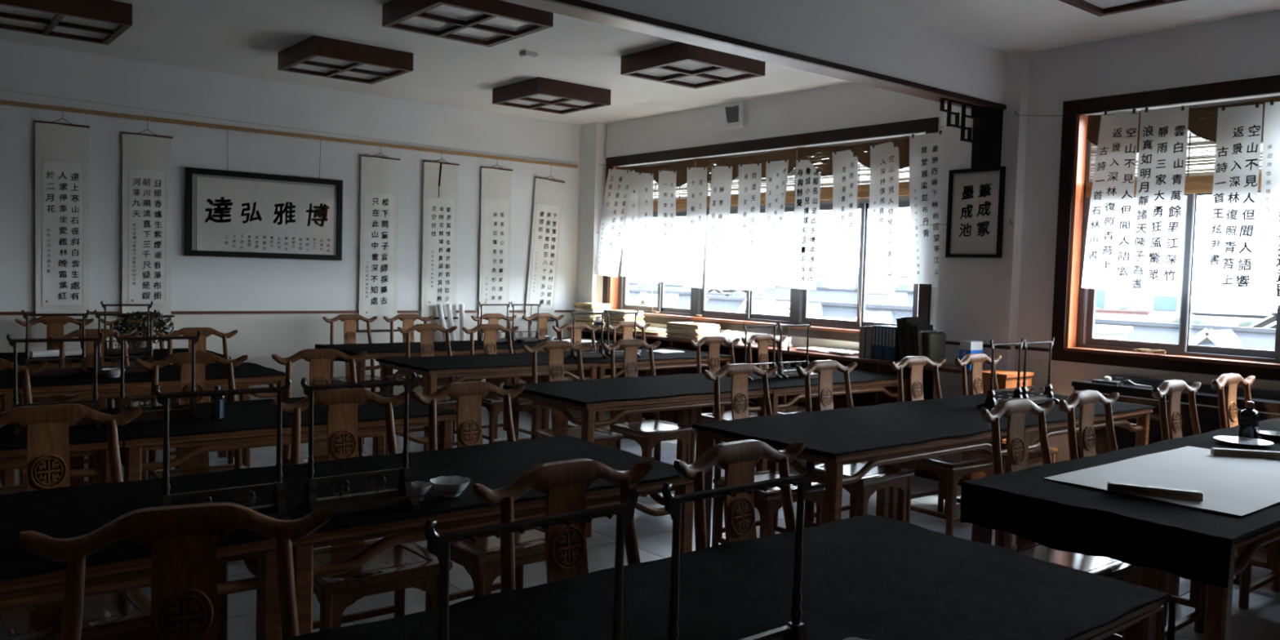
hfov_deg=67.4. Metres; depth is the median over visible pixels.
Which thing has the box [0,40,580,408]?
wall
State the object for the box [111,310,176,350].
potted plant
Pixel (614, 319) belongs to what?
paper stack
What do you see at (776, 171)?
paper
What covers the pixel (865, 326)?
box file
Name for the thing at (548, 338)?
porcelain bowl
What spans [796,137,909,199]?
bamboo blind
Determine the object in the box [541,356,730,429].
table
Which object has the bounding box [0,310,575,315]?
trim
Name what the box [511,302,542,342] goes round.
rack
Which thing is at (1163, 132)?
paper
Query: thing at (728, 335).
heap
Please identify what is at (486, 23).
ceiling light
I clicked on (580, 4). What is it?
trim
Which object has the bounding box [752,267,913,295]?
apartment block
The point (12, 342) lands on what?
rack
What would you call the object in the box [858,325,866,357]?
box file
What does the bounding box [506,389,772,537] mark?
table
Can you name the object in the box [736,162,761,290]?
paper
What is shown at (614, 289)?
window
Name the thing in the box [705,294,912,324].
house
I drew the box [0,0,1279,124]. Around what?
ceiling
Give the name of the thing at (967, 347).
carton
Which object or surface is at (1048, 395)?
rack
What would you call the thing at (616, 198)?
paper
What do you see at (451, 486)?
porcelain bowl
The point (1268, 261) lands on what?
paper
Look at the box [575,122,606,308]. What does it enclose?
wall
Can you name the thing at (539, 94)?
ceiling light
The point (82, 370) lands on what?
rack
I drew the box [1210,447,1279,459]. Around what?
paperweight
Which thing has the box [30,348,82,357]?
paper roll
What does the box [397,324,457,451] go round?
chair
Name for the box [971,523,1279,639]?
table
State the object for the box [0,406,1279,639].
floor
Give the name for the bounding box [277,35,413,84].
ceiling light
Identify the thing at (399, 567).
chair
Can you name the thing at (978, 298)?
pillar
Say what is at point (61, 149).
scroll
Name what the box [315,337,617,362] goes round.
cloth
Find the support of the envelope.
on the paper stack at (818, 349)
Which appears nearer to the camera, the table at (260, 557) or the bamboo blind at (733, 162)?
the table at (260, 557)
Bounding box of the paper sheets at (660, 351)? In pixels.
[645,349,684,353]
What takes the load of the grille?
attached to the wall speaker
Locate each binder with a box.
[871,324,892,359]
[874,324,893,359]
[878,325,884,359]
[881,325,897,359]
[884,326,889,360]
[888,326,893,360]
[891,326,900,361]
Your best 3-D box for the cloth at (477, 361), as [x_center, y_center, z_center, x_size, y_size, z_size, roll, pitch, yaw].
[-0.643,0.341,8.634,3.242,0.032,0.960,-1,4,-39]
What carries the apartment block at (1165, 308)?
on the ground
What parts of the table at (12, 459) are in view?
leg, leg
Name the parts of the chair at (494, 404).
leg, crest rail, leg, seat panel, seat, leg, leg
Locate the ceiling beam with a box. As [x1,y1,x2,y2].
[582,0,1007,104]
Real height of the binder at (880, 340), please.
0.285 m
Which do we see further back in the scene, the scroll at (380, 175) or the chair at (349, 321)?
the scroll at (380, 175)
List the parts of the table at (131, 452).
leg, leg, leg, leg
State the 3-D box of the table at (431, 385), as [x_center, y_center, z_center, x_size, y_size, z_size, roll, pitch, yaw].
[-1.276,0.753,8.150,1.596,0.814,0.926,-1,4,-39]
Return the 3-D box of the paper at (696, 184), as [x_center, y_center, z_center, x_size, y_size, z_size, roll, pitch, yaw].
[0.597,-1.002,10.338,0.034,1.310,0.321,-1,4,-37]
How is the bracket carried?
attached to the pillar
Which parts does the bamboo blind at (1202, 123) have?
rail, warp cord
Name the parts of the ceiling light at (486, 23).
panel, diffuser panel, panel, diffuser panel, diffuser panel, panel, diffuser panel, panel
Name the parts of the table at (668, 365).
leg, leg, leg, leg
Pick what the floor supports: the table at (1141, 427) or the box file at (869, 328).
the table at (1141, 427)
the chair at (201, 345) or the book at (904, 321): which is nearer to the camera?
the chair at (201, 345)
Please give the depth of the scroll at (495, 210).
11.19 m
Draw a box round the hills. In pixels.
[720,288,1271,318]
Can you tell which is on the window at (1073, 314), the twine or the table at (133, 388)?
the twine
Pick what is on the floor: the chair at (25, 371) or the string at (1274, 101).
the chair at (25, 371)
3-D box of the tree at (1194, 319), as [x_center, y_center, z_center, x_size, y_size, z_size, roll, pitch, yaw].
[28.582,3.325,49.352,3.101,7.304,3.740,0,3,-23]
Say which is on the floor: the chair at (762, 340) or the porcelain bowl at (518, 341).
the chair at (762, 340)
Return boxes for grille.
[724,105,738,123]
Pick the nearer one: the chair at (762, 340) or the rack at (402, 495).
the rack at (402, 495)
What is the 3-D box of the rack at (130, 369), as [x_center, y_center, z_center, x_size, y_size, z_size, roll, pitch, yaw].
[-3.424,0.146,6.392,0.378,0.429,0.176,-1,4,-39]
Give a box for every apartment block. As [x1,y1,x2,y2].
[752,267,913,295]
[1095,195,1186,322]
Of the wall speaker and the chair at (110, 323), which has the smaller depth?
the chair at (110, 323)
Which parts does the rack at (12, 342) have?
post, rail, board, post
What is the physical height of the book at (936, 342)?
0.251 m
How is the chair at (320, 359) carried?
on the floor
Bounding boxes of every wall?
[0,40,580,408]
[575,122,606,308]
[601,9,1279,468]
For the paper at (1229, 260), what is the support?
hanging from the string at (1274, 101)
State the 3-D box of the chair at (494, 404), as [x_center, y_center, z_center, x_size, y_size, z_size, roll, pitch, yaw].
[-1.242,0.594,8.614,0.570,1.088,0.534,-1,4,-39]
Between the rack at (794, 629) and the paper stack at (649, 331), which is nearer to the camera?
the rack at (794, 629)
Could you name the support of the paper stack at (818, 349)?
on the window bench
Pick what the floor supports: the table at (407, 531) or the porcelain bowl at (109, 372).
the table at (407, 531)
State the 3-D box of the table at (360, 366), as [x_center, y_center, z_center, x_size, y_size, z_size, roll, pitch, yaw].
[-2.161,0.669,9.335,1.596,0.814,0.926,-1,4,-39]
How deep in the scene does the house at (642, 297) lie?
27.96 m
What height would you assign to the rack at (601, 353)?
0.429 m
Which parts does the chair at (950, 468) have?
leg, crest rail, leg, leg, seat, seat panel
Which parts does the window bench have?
panel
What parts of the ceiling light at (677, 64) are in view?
panel, panel, diffuser panel, diffuser panel, diffuser panel, panel, diffuser panel, panel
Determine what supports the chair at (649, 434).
on the floor
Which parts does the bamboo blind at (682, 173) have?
rail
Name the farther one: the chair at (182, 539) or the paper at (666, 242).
the paper at (666, 242)
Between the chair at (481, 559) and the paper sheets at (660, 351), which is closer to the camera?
the chair at (481, 559)
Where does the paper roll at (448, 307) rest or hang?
on the stand
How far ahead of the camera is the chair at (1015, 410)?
4.09 m
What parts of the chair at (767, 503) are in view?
leg, crest rail, leg, seat, leg, seat panel, leg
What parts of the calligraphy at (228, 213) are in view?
cord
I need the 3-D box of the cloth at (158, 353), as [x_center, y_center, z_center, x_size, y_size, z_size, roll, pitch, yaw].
[-4.863,0.294,7.128,3.231,0.033,0.966,-1,4,-39]
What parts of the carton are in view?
lid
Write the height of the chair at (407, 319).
1.088 m
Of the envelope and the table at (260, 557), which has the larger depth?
the envelope
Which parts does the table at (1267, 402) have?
panel, panel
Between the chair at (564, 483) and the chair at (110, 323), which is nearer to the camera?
the chair at (564, 483)
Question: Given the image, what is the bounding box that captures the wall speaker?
[723,101,746,128]
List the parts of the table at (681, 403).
leg, leg, leg, leg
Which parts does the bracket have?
post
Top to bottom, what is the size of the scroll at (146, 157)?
1.844 m
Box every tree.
[634,281,683,291]
[729,289,746,297]
[1095,302,1142,311]
[1170,313,1222,325]
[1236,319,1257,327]
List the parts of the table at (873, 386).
leg, leg, leg, leg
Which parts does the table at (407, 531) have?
leg, leg, leg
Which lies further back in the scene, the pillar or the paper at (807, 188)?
the paper at (807, 188)
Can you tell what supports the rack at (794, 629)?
on the cloth at (868, 576)
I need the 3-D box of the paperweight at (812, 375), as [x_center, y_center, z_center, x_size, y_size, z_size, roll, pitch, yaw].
[1.318,0.427,7.362,0.090,0.030,0.041,-1,4,-44]
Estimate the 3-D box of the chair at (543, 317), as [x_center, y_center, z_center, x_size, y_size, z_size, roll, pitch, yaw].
[-1.010,0.477,11.117,0.570,1.088,0.534,-1,4,-40]
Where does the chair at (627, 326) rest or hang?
on the floor
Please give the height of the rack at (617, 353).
0.429 m
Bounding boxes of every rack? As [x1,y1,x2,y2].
[5,332,103,434]
[21,309,89,379]
[93,309,156,376]
[100,301,153,356]
[114,330,200,426]
[152,377,291,519]
[296,372,420,515]
[422,487,638,639]
[475,302,510,343]
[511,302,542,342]
[566,310,608,359]
[604,310,641,357]
[661,460,815,639]
[742,321,782,381]
[777,321,812,378]
[976,338,1023,408]
[1021,337,1059,405]
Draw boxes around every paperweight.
[809,373,817,377]
[1106,481,1203,502]
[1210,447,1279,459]
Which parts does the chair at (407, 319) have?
leg, crest rail, seat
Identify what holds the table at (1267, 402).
on the floor
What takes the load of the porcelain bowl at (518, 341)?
on the cloth at (351, 349)
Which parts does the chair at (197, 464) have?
leg, crest rail, seat, seat panel, leg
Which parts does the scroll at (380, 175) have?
rod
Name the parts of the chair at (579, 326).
leg, crest rail, leg, leg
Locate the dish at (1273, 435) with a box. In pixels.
[1257,430,1279,440]
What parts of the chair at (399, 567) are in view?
leg, leg, crest rail, seat panel, seat, leg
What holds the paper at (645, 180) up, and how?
hanging from the string at (944, 126)
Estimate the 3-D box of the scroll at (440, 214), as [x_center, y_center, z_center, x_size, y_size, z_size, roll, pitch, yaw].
[-2.233,-0.947,10.745,0.485,1.884,0.041,-1,4,-39]
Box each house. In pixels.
[628,288,729,309]
[629,282,724,293]
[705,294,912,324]
[752,284,913,306]
[757,312,873,322]
[1093,318,1275,351]
[1094,309,1152,321]
[1247,312,1276,328]
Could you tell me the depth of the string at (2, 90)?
9.45 m
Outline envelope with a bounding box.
[822,349,858,353]
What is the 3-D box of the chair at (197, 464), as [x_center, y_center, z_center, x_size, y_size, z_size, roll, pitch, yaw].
[-2.330,0.736,5.133,0.570,1.088,0.534,-1,4,-39]
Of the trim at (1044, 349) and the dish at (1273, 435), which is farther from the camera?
the trim at (1044, 349)
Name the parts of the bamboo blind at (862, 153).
head rail, rail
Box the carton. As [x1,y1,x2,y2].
[958,340,982,369]
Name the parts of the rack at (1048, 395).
post, rail, rail, board, post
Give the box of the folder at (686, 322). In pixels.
[685,322,715,324]
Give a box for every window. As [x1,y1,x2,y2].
[602,116,938,342]
[1051,75,1279,381]
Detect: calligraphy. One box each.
[184,129,342,260]
[945,166,1005,257]
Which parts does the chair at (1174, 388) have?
leg, crest rail, leg, leg, leg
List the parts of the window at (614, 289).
sash, sash, sash, sash, sash, sash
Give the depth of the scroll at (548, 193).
11.62 m
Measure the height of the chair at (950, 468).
1.088 m
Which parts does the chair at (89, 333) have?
leg, crest rail, leg, leg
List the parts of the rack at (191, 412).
post, rail, board, rail, post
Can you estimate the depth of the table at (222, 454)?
7.22 m
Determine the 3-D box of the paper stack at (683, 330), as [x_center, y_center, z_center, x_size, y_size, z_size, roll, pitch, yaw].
[0.554,0.113,10.168,0.360,0.156,0.530,-1,4,-39]
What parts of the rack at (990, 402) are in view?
post, rail, post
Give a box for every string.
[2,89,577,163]
[599,125,945,168]
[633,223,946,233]
[1020,101,1278,115]
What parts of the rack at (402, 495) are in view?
post, rail, rail, board, post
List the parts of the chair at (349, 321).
leg, crest rail, seat panel, seat, leg, leg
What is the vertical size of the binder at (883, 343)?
0.285 m
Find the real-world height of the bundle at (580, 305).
0.066 m
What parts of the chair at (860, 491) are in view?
leg, crest rail, leg, seat panel, seat, leg, leg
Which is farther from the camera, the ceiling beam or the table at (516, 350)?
the table at (516, 350)
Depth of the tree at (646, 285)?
42.24 m
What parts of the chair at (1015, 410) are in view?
leg, crest rail, leg, seat panel, seat, leg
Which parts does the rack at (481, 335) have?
post, board, post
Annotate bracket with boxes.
[939,97,1003,168]
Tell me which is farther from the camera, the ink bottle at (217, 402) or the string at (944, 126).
the string at (944, 126)
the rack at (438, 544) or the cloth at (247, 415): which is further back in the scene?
the cloth at (247, 415)
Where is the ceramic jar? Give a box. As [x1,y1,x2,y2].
[593,316,604,329]
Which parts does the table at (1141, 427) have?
leg, leg, leg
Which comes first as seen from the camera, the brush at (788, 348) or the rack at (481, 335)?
the brush at (788, 348)
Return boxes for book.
[896,318,904,359]
[901,316,922,356]
[906,322,925,355]
[912,324,933,355]
[917,330,936,355]
[923,332,943,357]
[928,333,946,364]
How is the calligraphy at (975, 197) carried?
attached to the pillar
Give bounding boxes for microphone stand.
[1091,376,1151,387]
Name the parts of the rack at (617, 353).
post, rail, board, post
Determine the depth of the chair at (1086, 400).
4.49 m
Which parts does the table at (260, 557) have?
leg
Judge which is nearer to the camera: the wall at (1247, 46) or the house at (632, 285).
the wall at (1247, 46)
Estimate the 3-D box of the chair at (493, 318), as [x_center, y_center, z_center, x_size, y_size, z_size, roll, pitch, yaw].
[-1.529,0.483,10.696,0.570,1.088,0.534,-1,4,-38]
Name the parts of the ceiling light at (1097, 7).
panel, diffuser panel, panel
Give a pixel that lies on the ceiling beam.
(835, 31)
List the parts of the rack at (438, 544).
post, post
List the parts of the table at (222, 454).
leg, leg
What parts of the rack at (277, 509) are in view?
post, rail, rail, board, post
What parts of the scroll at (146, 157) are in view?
rod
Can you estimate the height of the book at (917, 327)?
0.313 m
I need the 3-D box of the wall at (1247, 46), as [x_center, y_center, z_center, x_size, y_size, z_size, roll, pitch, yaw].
[3.466,-0.360,7.224,0.306,3.400,13.270,-1,4,-39]
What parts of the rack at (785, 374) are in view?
post, rail, board, rail, post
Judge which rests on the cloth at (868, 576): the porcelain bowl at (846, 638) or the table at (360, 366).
the porcelain bowl at (846, 638)
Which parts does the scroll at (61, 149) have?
rod, cord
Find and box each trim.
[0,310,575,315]
[544,0,1006,110]
[946,341,1049,351]
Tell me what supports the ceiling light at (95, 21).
attached to the ceiling
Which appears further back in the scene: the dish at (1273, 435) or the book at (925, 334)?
the book at (925, 334)
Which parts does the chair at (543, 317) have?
leg, crest rail, leg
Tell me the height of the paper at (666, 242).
1.268 m
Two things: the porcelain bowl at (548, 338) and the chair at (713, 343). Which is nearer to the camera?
the chair at (713, 343)
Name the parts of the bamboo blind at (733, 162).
rail, head rail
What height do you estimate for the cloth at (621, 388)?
0.031 m
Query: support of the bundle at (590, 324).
on the window bench
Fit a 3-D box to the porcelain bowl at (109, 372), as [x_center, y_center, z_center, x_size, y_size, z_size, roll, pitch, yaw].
[-3.412,0.343,6.222,0.147,0.052,0.141,-1,4,-39]
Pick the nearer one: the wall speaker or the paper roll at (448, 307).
the wall speaker
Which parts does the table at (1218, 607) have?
leg, leg, leg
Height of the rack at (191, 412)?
0.429 m
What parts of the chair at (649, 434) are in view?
leg, crest rail, leg, seat panel, seat, leg, leg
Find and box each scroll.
[31,108,89,321]
[118,119,174,317]
[355,144,399,332]
[421,158,459,319]
[475,164,512,319]
[522,164,564,320]
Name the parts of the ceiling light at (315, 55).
panel, diffuser panel, panel, diffuser panel, diffuser panel, panel, diffuser panel, panel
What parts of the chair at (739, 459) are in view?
leg, crest rail, leg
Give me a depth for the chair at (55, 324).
8.11 m
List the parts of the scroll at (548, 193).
rod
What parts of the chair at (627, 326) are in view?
leg, crest rail, leg, leg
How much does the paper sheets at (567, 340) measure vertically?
0.016 m
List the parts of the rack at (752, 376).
post, rail, board, post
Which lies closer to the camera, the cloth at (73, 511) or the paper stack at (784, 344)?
the cloth at (73, 511)
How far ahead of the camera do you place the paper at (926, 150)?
8.10 m
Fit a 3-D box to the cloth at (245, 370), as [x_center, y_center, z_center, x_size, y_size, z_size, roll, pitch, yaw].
[-3.966,0.373,6.026,3.233,0.033,0.960,-1,4,-39]
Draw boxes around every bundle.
[573,302,611,309]
[573,311,601,318]
[574,307,611,312]
[574,316,595,322]
[574,321,604,327]
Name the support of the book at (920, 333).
on the window bench
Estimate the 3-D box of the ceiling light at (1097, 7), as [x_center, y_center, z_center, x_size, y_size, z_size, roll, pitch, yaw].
[2.764,-1.912,5.302,0.850,0.150,0.850,-1,4,-39]
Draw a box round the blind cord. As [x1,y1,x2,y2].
[854,196,860,326]
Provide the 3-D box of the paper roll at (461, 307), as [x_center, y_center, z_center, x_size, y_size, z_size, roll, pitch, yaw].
[-2.017,0.131,10.910,0.095,0.623,0.060,3,3,17]
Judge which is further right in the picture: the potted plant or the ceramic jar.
the ceramic jar
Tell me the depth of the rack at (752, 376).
7.22 m
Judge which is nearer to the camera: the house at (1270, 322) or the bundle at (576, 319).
the bundle at (576, 319)
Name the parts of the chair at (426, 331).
leg, leg, crest rail, seat, seat panel, leg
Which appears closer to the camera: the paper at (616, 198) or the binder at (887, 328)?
the binder at (887, 328)
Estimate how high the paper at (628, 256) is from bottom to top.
1.247 m
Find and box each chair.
[0,358,47,494]
[0,403,151,639]
[15,315,93,405]
[19,502,329,639]
[46,328,146,484]
[100,316,179,408]
[135,351,248,479]
[155,327,249,470]
[271,348,384,537]
[271,387,453,631]
[322,314,394,394]
[382,313,449,395]
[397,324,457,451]
[412,381,546,610]
[462,324,539,443]
[471,313,532,413]
[472,458,653,591]
[522,313,573,377]
[522,340,623,448]
[552,322,624,439]
[601,338,696,497]
[606,320,674,422]
[673,439,805,550]
[689,336,758,466]
[703,363,825,546]
[741,333,819,462]
[795,360,914,528]
[889,355,994,535]
[955,353,1057,511]
[981,398,1146,635]
[1058,390,1206,639]
[1151,379,1279,609]
[1211,373,1267,553]
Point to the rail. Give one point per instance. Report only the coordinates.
(2, 102)
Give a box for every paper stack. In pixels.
[602,309,645,331]
[632,327,666,335]
[664,321,720,339]
[768,336,792,347]
[795,346,858,355]
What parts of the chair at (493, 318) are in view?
leg, crest rail, leg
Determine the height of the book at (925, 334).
0.262 m
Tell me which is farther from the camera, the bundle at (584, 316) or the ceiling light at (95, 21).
the bundle at (584, 316)
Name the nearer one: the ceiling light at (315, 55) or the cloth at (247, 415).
the cloth at (247, 415)
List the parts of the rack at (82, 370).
post, rail, board, rail, post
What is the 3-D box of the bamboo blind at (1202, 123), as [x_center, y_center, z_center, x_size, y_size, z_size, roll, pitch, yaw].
[3.798,-1.181,6.647,0.073,0.607,1.418,-1,4,-39]
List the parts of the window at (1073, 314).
sash, sash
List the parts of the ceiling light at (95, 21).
diffuser panel, diffuser panel, panel, panel, diffuser panel, diffuser panel, panel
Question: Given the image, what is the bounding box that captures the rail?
[0,99,577,168]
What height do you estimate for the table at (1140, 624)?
0.814 m
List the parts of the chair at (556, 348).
leg, crest rail, seat panel, seat, leg, leg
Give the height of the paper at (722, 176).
1.310 m
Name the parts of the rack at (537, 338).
post, rail, rail, board, post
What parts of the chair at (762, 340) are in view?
leg, crest rail, leg, seat, seat panel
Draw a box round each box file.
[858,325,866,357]
[863,326,866,358]
[865,325,872,358]
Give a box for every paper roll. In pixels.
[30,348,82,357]
[436,303,446,341]
[445,303,456,340]
[458,304,465,340]
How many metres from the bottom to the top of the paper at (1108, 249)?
1.310 m
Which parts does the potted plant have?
stem, pot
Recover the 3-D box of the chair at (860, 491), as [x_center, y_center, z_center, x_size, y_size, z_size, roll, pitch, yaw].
[1.284,0.807,5.790,0.570,1.088,0.534,-1,4,-41]
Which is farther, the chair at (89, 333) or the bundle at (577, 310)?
the bundle at (577, 310)
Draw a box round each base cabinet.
[971,368,1034,479]
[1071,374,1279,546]
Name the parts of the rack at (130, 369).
post, rail, rail, board, post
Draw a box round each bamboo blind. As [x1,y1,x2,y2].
[615,159,695,211]
[695,147,797,207]
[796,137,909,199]
[1085,97,1279,198]
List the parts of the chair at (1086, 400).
leg, crest rail, leg, leg, leg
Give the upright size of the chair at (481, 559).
1.088 m
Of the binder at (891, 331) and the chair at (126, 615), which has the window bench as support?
the binder at (891, 331)
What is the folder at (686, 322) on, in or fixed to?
on the paper stack at (683, 330)
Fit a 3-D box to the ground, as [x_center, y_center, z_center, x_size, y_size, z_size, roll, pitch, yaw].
[150.082,2.295,218.961,491.000,0.500,650.000,-1,4,-39]
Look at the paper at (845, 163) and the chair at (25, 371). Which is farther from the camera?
the paper at (845, 163)
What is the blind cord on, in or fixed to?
hanging from the bamboo blind at (862, 153)
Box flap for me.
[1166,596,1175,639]
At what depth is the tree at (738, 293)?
46.97 m
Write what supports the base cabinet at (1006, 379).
on the floor
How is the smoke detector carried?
attached to the ceiling
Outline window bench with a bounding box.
[581,328,999,485]
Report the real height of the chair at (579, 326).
1.088 m
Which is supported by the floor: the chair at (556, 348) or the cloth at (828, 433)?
the chair at (556, 348)
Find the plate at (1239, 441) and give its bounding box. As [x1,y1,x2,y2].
[1213,435,1273,446]
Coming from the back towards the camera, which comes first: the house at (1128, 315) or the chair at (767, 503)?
the house at (1128, 315)
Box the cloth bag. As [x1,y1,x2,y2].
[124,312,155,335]
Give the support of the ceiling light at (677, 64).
attached to the ceiling
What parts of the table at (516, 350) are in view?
leg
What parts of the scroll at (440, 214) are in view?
rod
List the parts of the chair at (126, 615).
seat panel, crest rail, seat, leg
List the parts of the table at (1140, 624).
leg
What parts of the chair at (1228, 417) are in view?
leg, crest rail, leg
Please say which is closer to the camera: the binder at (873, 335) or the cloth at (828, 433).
the cloth at (828, 433)
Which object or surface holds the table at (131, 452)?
on the floor
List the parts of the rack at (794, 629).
post, rail, post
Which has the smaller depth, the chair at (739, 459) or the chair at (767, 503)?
the chair at (739, 459)
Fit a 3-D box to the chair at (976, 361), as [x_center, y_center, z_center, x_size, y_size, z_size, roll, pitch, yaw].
[2.538,0.798,6.706,0.570,1.088,0.534,-1,4,-40]
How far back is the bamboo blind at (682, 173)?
10.81 m
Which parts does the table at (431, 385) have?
leg, leg, leg, leg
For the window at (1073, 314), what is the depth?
6.98 m
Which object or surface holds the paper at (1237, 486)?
on the cloth at (1194, 544)
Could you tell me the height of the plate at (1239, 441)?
0.017 m
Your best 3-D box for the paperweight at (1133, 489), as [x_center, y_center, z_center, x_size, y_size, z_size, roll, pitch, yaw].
[1.897,0.633,3.543,0.310,0.032,0.037,3,3,24]
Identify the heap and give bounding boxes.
[710,329,757,344]
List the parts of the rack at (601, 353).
post, rail, rail, board, post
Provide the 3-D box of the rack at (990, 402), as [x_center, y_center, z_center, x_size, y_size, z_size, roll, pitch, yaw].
[2.264,0.331,5.943,0.378,0.429,0.176,-1,4,-39]
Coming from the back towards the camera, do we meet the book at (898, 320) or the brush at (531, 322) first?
the brush at (531, 322)
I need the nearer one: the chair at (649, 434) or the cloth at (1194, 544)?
the cloth at (1194, 544)
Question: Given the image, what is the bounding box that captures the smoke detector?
[519,50,537,58]
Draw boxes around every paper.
[595,168,635,277]
[620,170,640,277]
[635,171,653,277]
[654,168,676,283]
[683,166,706,288]
[707,164,732,290]
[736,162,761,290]
[760,158,788,288]
[790,158,820,289]
[831,150,857,287]
[867,142,898,288]
[909,130,944,284]
[1044,445,1279,515]
[1081,108,1139,291]
[1128,105,1188,296]
[1204,102,1262,303]
[1256,99,1279,305]
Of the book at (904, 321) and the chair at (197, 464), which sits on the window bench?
the book at (904, 321)
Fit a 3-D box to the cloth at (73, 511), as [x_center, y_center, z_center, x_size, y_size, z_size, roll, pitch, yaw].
[-1.300,0.594,3.131,3.232,0.030,0.962,-1,4,-39]
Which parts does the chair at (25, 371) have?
seat, seat panel, crest rail, leg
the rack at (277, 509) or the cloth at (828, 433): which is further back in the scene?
the cloth at (828, 433)
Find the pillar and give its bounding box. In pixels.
[933,49,1030,399]
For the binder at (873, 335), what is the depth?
8.16 m
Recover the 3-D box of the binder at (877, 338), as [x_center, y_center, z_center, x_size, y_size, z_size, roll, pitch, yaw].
[2.099,0.190,8.206,0.241,0.285,0.033,-1,4,-39]
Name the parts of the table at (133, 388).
leg, leg, leg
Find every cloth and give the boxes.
[0,348,231,364]
[0,362,292,389]
[0,391,456,449]
[0,435,680,580]
[281,514,1171,639]
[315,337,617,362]
[375,347,730,372]
[502,367,909,405]
[691,390,1155,457]
[960,417,1279,587]
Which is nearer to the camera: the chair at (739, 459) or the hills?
the chair at (739, 459)
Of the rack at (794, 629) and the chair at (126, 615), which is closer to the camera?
the rack at (794, 629)
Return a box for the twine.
[1131,348,1166,354]
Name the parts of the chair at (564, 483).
leg, crest rail, leg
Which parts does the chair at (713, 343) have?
leg, crest rail, seat, leg, seat panel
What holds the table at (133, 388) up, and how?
on the floor
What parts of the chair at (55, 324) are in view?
leg, crest rail, seat panel, seat, leg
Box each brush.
[529,305,532,326]
[786,326,790,352]
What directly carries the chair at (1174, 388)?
on the floor
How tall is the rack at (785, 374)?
0.429 m
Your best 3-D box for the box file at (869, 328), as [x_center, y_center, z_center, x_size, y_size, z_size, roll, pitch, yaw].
[2.050,0.190,8.274,0.250,0.275,0.060,-1,4,-39]
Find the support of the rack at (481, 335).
on the cloth at (351, 349)
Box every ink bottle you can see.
[209,385,224,421]
[1238,400,1259,439]
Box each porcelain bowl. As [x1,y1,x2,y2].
[100,367,126,377]
[411,480,431,501]
[430,475,471,497]
[515,339,524,344]
[545,335,554,340]
[843,637,864,639]
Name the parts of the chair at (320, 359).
leg, crest rail, seat, seat panel, leg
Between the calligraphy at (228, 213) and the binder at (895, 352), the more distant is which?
the calligraphy at (228, 213)
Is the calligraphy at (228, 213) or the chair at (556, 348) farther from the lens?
the calligraphy at (228, 213)
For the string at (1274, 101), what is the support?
attached to the pillar
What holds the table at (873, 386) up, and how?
on the floor
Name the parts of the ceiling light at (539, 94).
panel, diffuser panel, panel, diffuser panel, diffuser panel, panel, diffuser panel, panel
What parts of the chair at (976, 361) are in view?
leg, crest rail, leg, seat, leg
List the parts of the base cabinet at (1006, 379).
door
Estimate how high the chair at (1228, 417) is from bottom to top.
1.088 m
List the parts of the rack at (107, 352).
post, rail, rail, board, post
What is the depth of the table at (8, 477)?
5.66 m
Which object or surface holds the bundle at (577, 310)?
on the bundle at (584, 316)
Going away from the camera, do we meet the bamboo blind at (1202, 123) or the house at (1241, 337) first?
the bamboo blind at (1202, 123)
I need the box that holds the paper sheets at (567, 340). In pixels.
[562,338,596,342]
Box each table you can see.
[0,360,226,478]
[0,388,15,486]
[0,440,122,486]
[0,538,281,639]
[17,375,285,484]
[88,413,456,591]
[216,476,693,639]
[330,348,514,444]
[378,361,599,454]
[474,346,640,383]
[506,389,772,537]
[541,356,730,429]
[685,378,909,470]
[695,428,1016,548]
[888,408,1152,545]
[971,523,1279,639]
[1070,598,1164,639]
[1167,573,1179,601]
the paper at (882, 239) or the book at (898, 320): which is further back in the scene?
the paper at (882, 239)
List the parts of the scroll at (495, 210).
rod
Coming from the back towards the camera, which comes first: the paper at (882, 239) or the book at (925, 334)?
the paper at (882, 239)
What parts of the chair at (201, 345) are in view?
leg, leg, crest rail, leg, leg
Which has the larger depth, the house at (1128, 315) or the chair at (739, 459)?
the house at (1128, 315)
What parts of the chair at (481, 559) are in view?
leg, crest rail, leg, seat, seat panel, leg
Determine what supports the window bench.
on the floor
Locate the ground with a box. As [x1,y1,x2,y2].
[721,289,1277,326]
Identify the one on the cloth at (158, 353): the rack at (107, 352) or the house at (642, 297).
the rack at (107, 352)
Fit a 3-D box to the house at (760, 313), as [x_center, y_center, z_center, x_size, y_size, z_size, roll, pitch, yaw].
[2.576,3.927,15.288,2.360,7.990,2.200,-1,4,-39]
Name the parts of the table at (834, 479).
leg, leg, leg, leg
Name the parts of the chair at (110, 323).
leg, leg, crest rail, leg, leg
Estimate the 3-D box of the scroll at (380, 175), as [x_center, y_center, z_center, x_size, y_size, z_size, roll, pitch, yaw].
[-2.792,-0.875,10.296,0.490,2.014,0.041,-1,4,-39]
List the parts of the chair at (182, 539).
leg, crest rail, leg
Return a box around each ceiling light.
[0,0,132,44]
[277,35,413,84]
[382,0,553,47]
[492,76,610,114]
[620,41,765,88]
[1058,0,1186,16]
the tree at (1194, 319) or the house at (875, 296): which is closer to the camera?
the house at (875, 296)
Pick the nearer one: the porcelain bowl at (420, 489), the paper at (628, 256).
the porcelain bowl at (420, 489)
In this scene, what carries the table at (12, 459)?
on the floor
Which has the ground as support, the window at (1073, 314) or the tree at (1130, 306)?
the tree at (1130, 306)
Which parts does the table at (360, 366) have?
leg, leg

